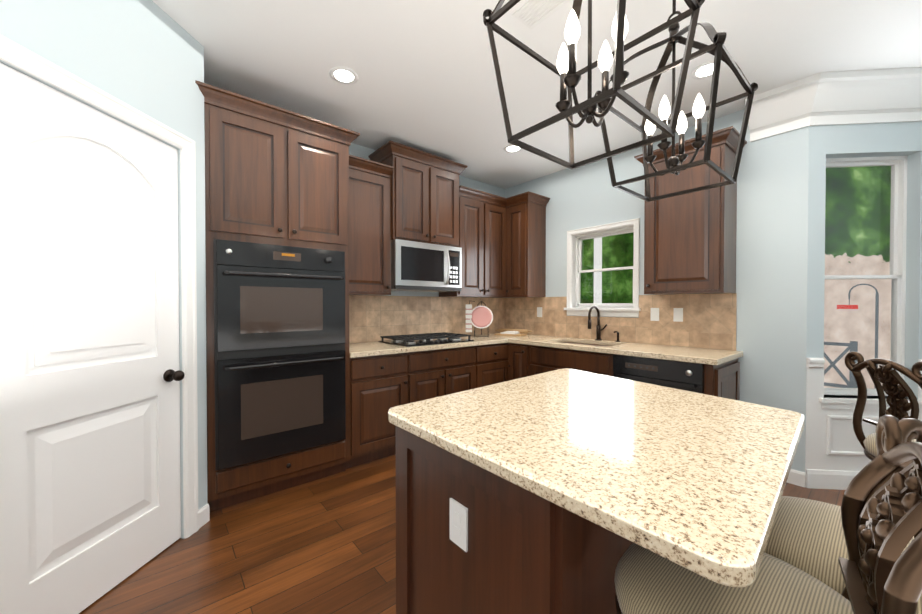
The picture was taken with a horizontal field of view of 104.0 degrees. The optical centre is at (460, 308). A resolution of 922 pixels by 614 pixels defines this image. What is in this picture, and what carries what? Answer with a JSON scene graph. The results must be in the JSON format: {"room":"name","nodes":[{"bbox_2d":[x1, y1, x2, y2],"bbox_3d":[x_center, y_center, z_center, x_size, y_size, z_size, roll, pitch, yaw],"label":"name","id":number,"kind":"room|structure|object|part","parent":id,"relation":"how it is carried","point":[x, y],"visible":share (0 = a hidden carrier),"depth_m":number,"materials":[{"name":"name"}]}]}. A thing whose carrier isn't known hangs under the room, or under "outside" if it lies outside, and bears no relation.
{"room":"kitchen","nodes":[
{"label":"kitchen","id":0,"kind":"room"},
{"bbox_2d":[0,0,207,537],"bbox_3d":[-1.818,-0.128,1.276,1.563,2.760,2.130,-1,1,-40],"label":"wall","id":1,"kind":"structure","parent":0,"point":[146,57],"depth_m":1.73,"materials":[{"name":"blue paint"}]},
{"bbox_2d":[0,62,184,613],"bbox_3d":[-1.559,0.197,1.565,0.583,2.088,0.565,-1,1,-40],"label":"pantry door","id":2,"kind":"structure","parent":1,"relation":"in","point":[92,374],"depth_m":1.48,"materials":[{"name":"white wood"}]},
{"bbox_2d":[0,34,209,538],"bbox_3d":[-1.569,0.168,1.055,0.024,2.172,2.098,0,1,5],"label":"trim","id":3,"kind":"structure","parent":1,"relation":"attached to","point":[195,519],"depth_m":1.94,"materials":[{"name":"white wood"}]},
{"bbox_2d":[349,143,504,296],"bbox_3d":[-2.105,-0.142,2.517,7.140,2.760,0.140,-1,1,-40],"label":"wall","id":4,"kind":"structure","parent":0,"point":[359,151],"depth_m":3.92,"materials":[{"name":"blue paint"}]},
{"bbox_2d":[355,156,390,295],"bbox_3d":[-0.923,-0.689,3.182,0.515,1.130,0.340,-1,1,-40],"label":"upper cabinet","id":5,"kind":"object","parent":4,"relation":"attached to","point":[372,178],"depth_m":3.10,"materials":[{"name":"brown wood"}]},
{"bbox_2d":[371,141,438,239],"bbox_3d":[-0.528,-1.041,3.469,0.465,0.834,0.402,-1,1,-40],"label":"upper cabinet","id":6,"kind":"object","parent":4,"relation":"attached to","point":[414,172],"depth_m":3.32,"materials":[{"name":"brown wood"}]},
{"bbox_2d":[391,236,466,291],"bbox_3d":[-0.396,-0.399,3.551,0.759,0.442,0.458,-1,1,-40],"label":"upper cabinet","id":7,"kind":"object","parent":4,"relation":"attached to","point":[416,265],"depth_m":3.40,"materials":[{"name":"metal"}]},
{"bbox_2d":[391,239,461,291],"bbox_3d":[-0.396,-0.399,3.551,0.759,0.441,0.458,-1,1,-40],"label":"microwave","id":8,"kind":"object","parent":7,"relation":"in","point":[416,265],"depth_m":3.39,"materials":[{"name":"silver metal"}]},
{"bbox_2d":[439,157,462,243],"bbox_3d":[-0.261,-1.043,3.693,0.368,0.834,0.402,-1,1,-40],"label":"upper cabinet","id":9,"kind":"object","parent":4,"relation":"attached to","point":[450,192],"depth_m":3.59,"materials":[{"name":"brown wood"}]},
{"bbox_2d":[435,188,478,299],"bbox_3d":[0.034,-0.698,3.985,0.447,1.130,0.340,-1,1,-40],"label":"upper cabinet","id":10,"kind":"object","parent":4,"relation":"attached to","point":[470,196],"depth_m":3.84,"materials":[{"name":"brown wood"}]},
{"bbox_2d":[479,191,506,299],"bbox_3d":[0.281,-0.700,4.150,0.448,1.130,0.404,-1,1,-40],"label":"upper cabinet","id":11,"kind":"object","parent":4,"relation":"attached to","point":[492,208],"depth_m":4.04,"materials":[{"name":"brown wood"}]},
{"bbox_2d":[79,454,845,613],"bbox_3d":[0.132,1.277,1.263,8.938,0.050,4.958,-1,1,-40],"label":"floor","id":12,"kind":"structure","parent":0,"point":[326,545],"depth_m":1.80,"materials":[{"name":"brown wood"}]},
{"bbox_2d":[199,83,354,511],"bbox_3d":[-1.349,-0.028,2.617,0.870,2.529,0.672,-1,1,-40],"label":"tall cabinet","id":13,"kind":"object","parent":12,"relation":"on","point":[322,358],"depth_m":2.33,"materials":[{"name":"brown wood"}]},
{"bbox_2d":[214,239,345,469],"bbox_3d":[-1.143,0.272,2.375,0.794,1.375,0.162,-1,1,-40],"label":"wall oven","id":14,"kind":"object","parent":13,"relation":"in","point":[280,308],"depth_m":2.32,"materials":[{"name":"black metal"}]},
{"bbox_2d":[355,352,418,465],"bbox_3d":[-0.806,0.796,3.114,0.589,0.869,0.620,-1,1,-40],"label":"base cabinet","id":15,"kind":"object","parent":12,"relation":"on","point":[382,383],"depth_m":2.86,"materials":[{"name":"brown wood"}]},
{"bbox_2d":[355,332,530,359],"bbox_3d":[-0.125,0.335,3.667,2.346,0.041,0.641,-1,1,-40],"label":"countertop","id":16,"kind":"structure","parent":15,"relation":"on","point":[369,347],"depth_m":3.21,"materials":[{"name":"beige stone"}]},
{"bbox_2d":[379,332,474,347],"bbox_3d":[-0.330,0.287,3.480,0.760,0.058,0.520,-1,1,-40],"label":"cooktop","id":17,"kind":"object","parent":16,"relation":"in","point":[408,339],"depth_m":3.40,"materials":[{"name":"black metal"}]},
{"bbox_2d":[419,348,470,400],"bbox_3d":[-0.342,0.792,3.503,0.918,0.869,0.620,-1,1,-40],"label":"base cabinet","id":18,"kind":"object","parent":12,"relation":"on","point":[446,371],"depth_m":3.26,"materials":[{"name":"brown wood"}]},
{"bbox_2d":[471,340,510,388],"bbox_3d":[0.131,0.788,3.853,0.552,0.869,0.692,-1,1,-40],"label":"base cabinet","id":19,"kind":"object","parent":12,"relation":"on","point":[490,363],"depth_m":3.64,"materials":[{"name":"brown wood"}]},
{"bbox_2d":[511,340,526,379],"bbox_3d":[0.801,0.787,3.890,0.647,0.869,0.296,-1,1,-40],"label":"base cabinet","id":20,"kind":"object","parent":12,"relation":"on","point":[518,351],"depth_m":3.68,"materials":[{"name":"brown wood"}]},
{"bbox_2d":[527,340,618,375],"bbox_3d":[1.187,0.792,3.450,0.620,0.869,0.875,-1,1,-40],"label":"base cabinet","id":21,"kind":"object","parent":12,"relation":"on","point":[539,360],"depth_m":3.28,"materials":[{"name":"brown wood"}]},
{"bbox_2d":[388,368,803,613],"bbox_3d":[0.480,0.796,1.255,1.167,0.912,1.054,-1,1,-40],"label":"kitchen island","id":22,"kind":"object","parent":12,"relation":"on","point":[559,491],"visible":0.98,"depth_m":0.90,"materials":[{"name":"stone"}]},
{"bbox_2d":[611,360,738,400],"bbox_3d":[1.684,0.834,2.850,0.630,0.800,0.677,-1,1,-40],"label":"base cabinet","id":23,"kind":"object","parent":12,"relation":"on","point":[723,381],"depth_m":2.58,"materials":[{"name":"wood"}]},
{"bbox_2d":[515,336,742,371],"bbox_3d":[1.327,0.374,3.262,0.641,0.110,1.845,-1,1,-40],"label":"countertop","id":24,"kind":"structure","parent":23,"relation":"on","point":[673,355],"depth_m":2.81,"materials":[{"name":"beige stone"}]},
{"bbox_2d":[588,306,619,341],"bbox_3d":[1.383,0.142,3.490,0.216,0.347,0.252,-1,1,-40],"label":"faucet","id":25,"kind":"object","parent":24,"relation":"on","point":[607,329],"depth_m":3.57,"materials":[{"name":"brown metal"}]},
{"bbox_2d":[613,354,703,393],"bbox_3d":[1.638,0.802,2.846,0.605,0.865,0.624,-1,1,-40],"label":"dishwasher","id":26,"kind":"object","parent":23,"relation":"in","point":[682,374],"depth_m":2.62,"materials":[{"name":"black metal"}]},
{"bbox_2d":[614,415,921,613],"bbox_3d":[0.533,0.725,0.670,0.436,1.067,0.461,-1,1,-40],"label":"stool","id":27,"kind":"object","parent":12,"relation":"on","point":[883,532],"visible":0.9,"depth_m":0.64,"materials":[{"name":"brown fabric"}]},
{"bbox_2d":[764,418,921,613],"bbox_3d":[0.907,0.723,0.820,0.497,1.067,0.506,-1,1,-40],"label":"stool","id":28,"kind":"object","parent":12,"relation":"on","point":[807,536],"visible":0.31,"depth_m":0.81,"materials":[{"name":"beige fabric"}]},
{"bbox_2d":[844,351,921,459],"bbox_3d":[1.825,0.717,1.373,0.503,1.067,0.508,-1,1,-40],"label":"stool","id":29,"kind":"object","parent":12,"relation":"on","point":[895,388],"visible":0.65,"depth_m":1.42,"materials":[{"name":"brown wood"}]},
{"bbox_2d":[463,300,494,331],"bbox_3d":[0.203,0.063,4.009,0.226,0.311,0.228,-1,1,-40],"label":"wall decoration","id":30,"kind":"object","parent":0,"relation":"attached to","point":[478,315],"depth_m":4.03,"materials":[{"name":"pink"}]},
{"bbox_2d":[152,0,921,188],"bbox_3d":[0.132,-1.558,1.231,8.938,0.100,4.958,-1,1,-40],"label":"ceiling","id":31,"kind":"structure","parent":0,"point":[424,70],"depth_m":2.19,"materials":[{"name":"white paint"}]},
{"bbox_2d":[329,67,357,84],"bbox_3d":[-0.763,-1.518,2.347,0.179,0.005,0.179,0,1,5],"label":"recessed light","id":32,"kind":"object","parent":31,"relation":"in","point":[344,75],"depth_m":2.34,"materials":[{"name":"white"}]},
{"bbox_2d":[504,145,521,152],"bbox_3d":[0.498,-1.530,3.443,0.179,0.005,0.179,0,1,5],"label":"recessed light","id":33,"kind":"object","parent":31,"relation":"in","point":[510,148],"depth_m":3.45,"materials":[{"name":"white"}]},
{"bbox_2d":[513,0,570,29],"bbox_3d":[0.419,-1.509,1.785,0.150,0.008,0.300,-1,1,-40],"label":"ceiling vent","id":34,"kind":"object","parent":31,"relation":"in","point":[531,14],"visible":1,"depth_m":1.82,"materials":[{"name":"white metal"}]},
{"bbox_2d":[483,0,704,169],"bbox_3d":[0.370,-0.996,1.032,0.450,1.016,0.450,-1,1,-40],"label":"pendant light","id":35,"kind":"object","parent":31,"relation":"hanging from","point":[569,75],"visible":1,"depth_m":1.03,"materials":[{"name":"grey metal"}]},
{"bbox_2d":[594,0,757,201],"bbox_3d":[0.845,-1.001,1.430,0.450,1.016,0.450,-1,1,-40],"label":"pendant light","id":36,"kind":"object","parent":31,"relation":"hanging from","point":[717,49],"visible":0.98,"depth_m":1.41,"materials":[{"name":"grey metal"}]},
{"bbox_2d":[691,61,724,78],"bbox_3d":[1.568,-1.517,2.291,0.179,0.005,0.179,0,1,5],"label":"recessed light","id":37,"kind":"object","parent":31,"relation":"in","point":[705,70],"depth_m":2.29,"materials":[{"name":"white"}]},
{"bbox_2d":[505,109,808,471],"bbox_3d":[1.490,-0.155,3.676,0.140,2.760,2.980,-1,1,-40],"label":"wall","id":38,"kind":"structure","parent":0,"point":[772,249],"depth_m":2.69,"materials":[{"name":"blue paint"}]},
{"bbox_2d":[507,192,546,299],"bbox_3d":[0.722,-0.700,4.156,0.404,1.130,0.320,-1,1,-40],"label":"upper cabinet","id":39,"kind":"object","parent":38,"relation":"attached to","point":[526,212],"depth_m":4.05,"materials":[{"name":"brown wood"}]},
{"bbox_2d":[349,293,736,350],"bbox_3d":[0.453,0.100,2.974,2.346,0.446,2.441,-1,1,-40],"label":"backsplash","id":40,"kind":"structure","parent":38,"relation":"attached to","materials":[{"name":"tile"}]},
{"bbox_2d":[564,218,640,316],"bbox_3d":[1.453,-0.385,3.682,0.185,0.920,0.810,-1,1,-40],"label":"window","id":41,"kind":"structure","parent":38,"relation":"in","point":[575,306],"depth_m":3.71,"materials":[{"name":"white wood"}]},
{"bbox_2d":[639,128,738,295],"bbox_3d":[1.824,-0.696,2.890,0.340,1.150,0.555,-1,1,-40],"label":"upper cabinet","id":42,"kind":"object","parent":38,"relation":"attached to","point":[690,238],"depth_m":2.73,"materials":[{"name":"brown wood"}]},
{"bbox_2d":[787,469,804,486],"bbox_3d":[2.277,1.187,2.632,0.014,0.100,0.345,-1,1,-40],"label":"baseboard","id":43,"kind":"structure","parent":38,"relation":"attached to","point":[795,477],"depth_m":2.53,"materials":[{"name":"white wood"}]},
{"bbox_2d":[806,122,921,399],"bbox_3d":[3.695,-0.141,2.450,2.600,2.760,0.150,0,1,5],"label":"wall","id":44,"kind":"structure","parent":0,"point":[868,140],"depth_m":2.47,"materials":[{"name":"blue paint"}]},
{"bbox_2d":[745,67,921,141],"bbox_3d":[3.559,-1.388,2.386,2.003,0.265,2.275,-1,1,-40],"label":"crown molding","id":45,"kind":"structure","parent":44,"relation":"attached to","point":[860,97],"depth_m":2.40,"materials":[{"name":"white wood"}]},
{"bbox_2d":[805,358,921,489],"bbox_3d":[3.687,0.789,2.369,2.600,0.900,0.034,0,1,5],"label":"trim","id":46,"kind":"structure","parent":44,"relation":"attached to","point":[836,457],"depth_m":2.48,"materials":[{"name":"white wood"}]},
{"bbox_2d":[819,156,921,410],"bbox_3d":[2.802,-0.187,2.513,0.650,1.750,0.180,0,1,5],"label":"window","id":47,"kind":"structure","parent":44,"relation":"in","point":[898,218],"depth_m":2.54,"materials":[{"name":"white wood"}]},
{"label":"outside","id":48,"kind":"structure","parent":0,"visible":0},
{"bbox_2d":[580,166,891,388],"bbox_3d":[5.348,-2.856,10.814,10.263,10.000,14.668,-1,1,-40],"label":"scenery","id":49,"kind":"structure","parent":48,"point":[883,247],"depth_m":8.86,"materials":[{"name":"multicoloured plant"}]},
{"bbox_3d":[2.433,-0.606,6.406,0.100,4.400,0.100,-1,1,-40],"label":"post","id":50,"kind":"part","parent":49,"relation":"part of","materials":[{"name":"white wood"}]},
{"bbox_3d":[6.356,1.182,7.039,1.900,1.110,1.820,-1,1,-40],"label":"deck rail","id":51,"kind":"part","parent":49,"relation":"part of","materials":[{"name":"grey wood"}]}
]}

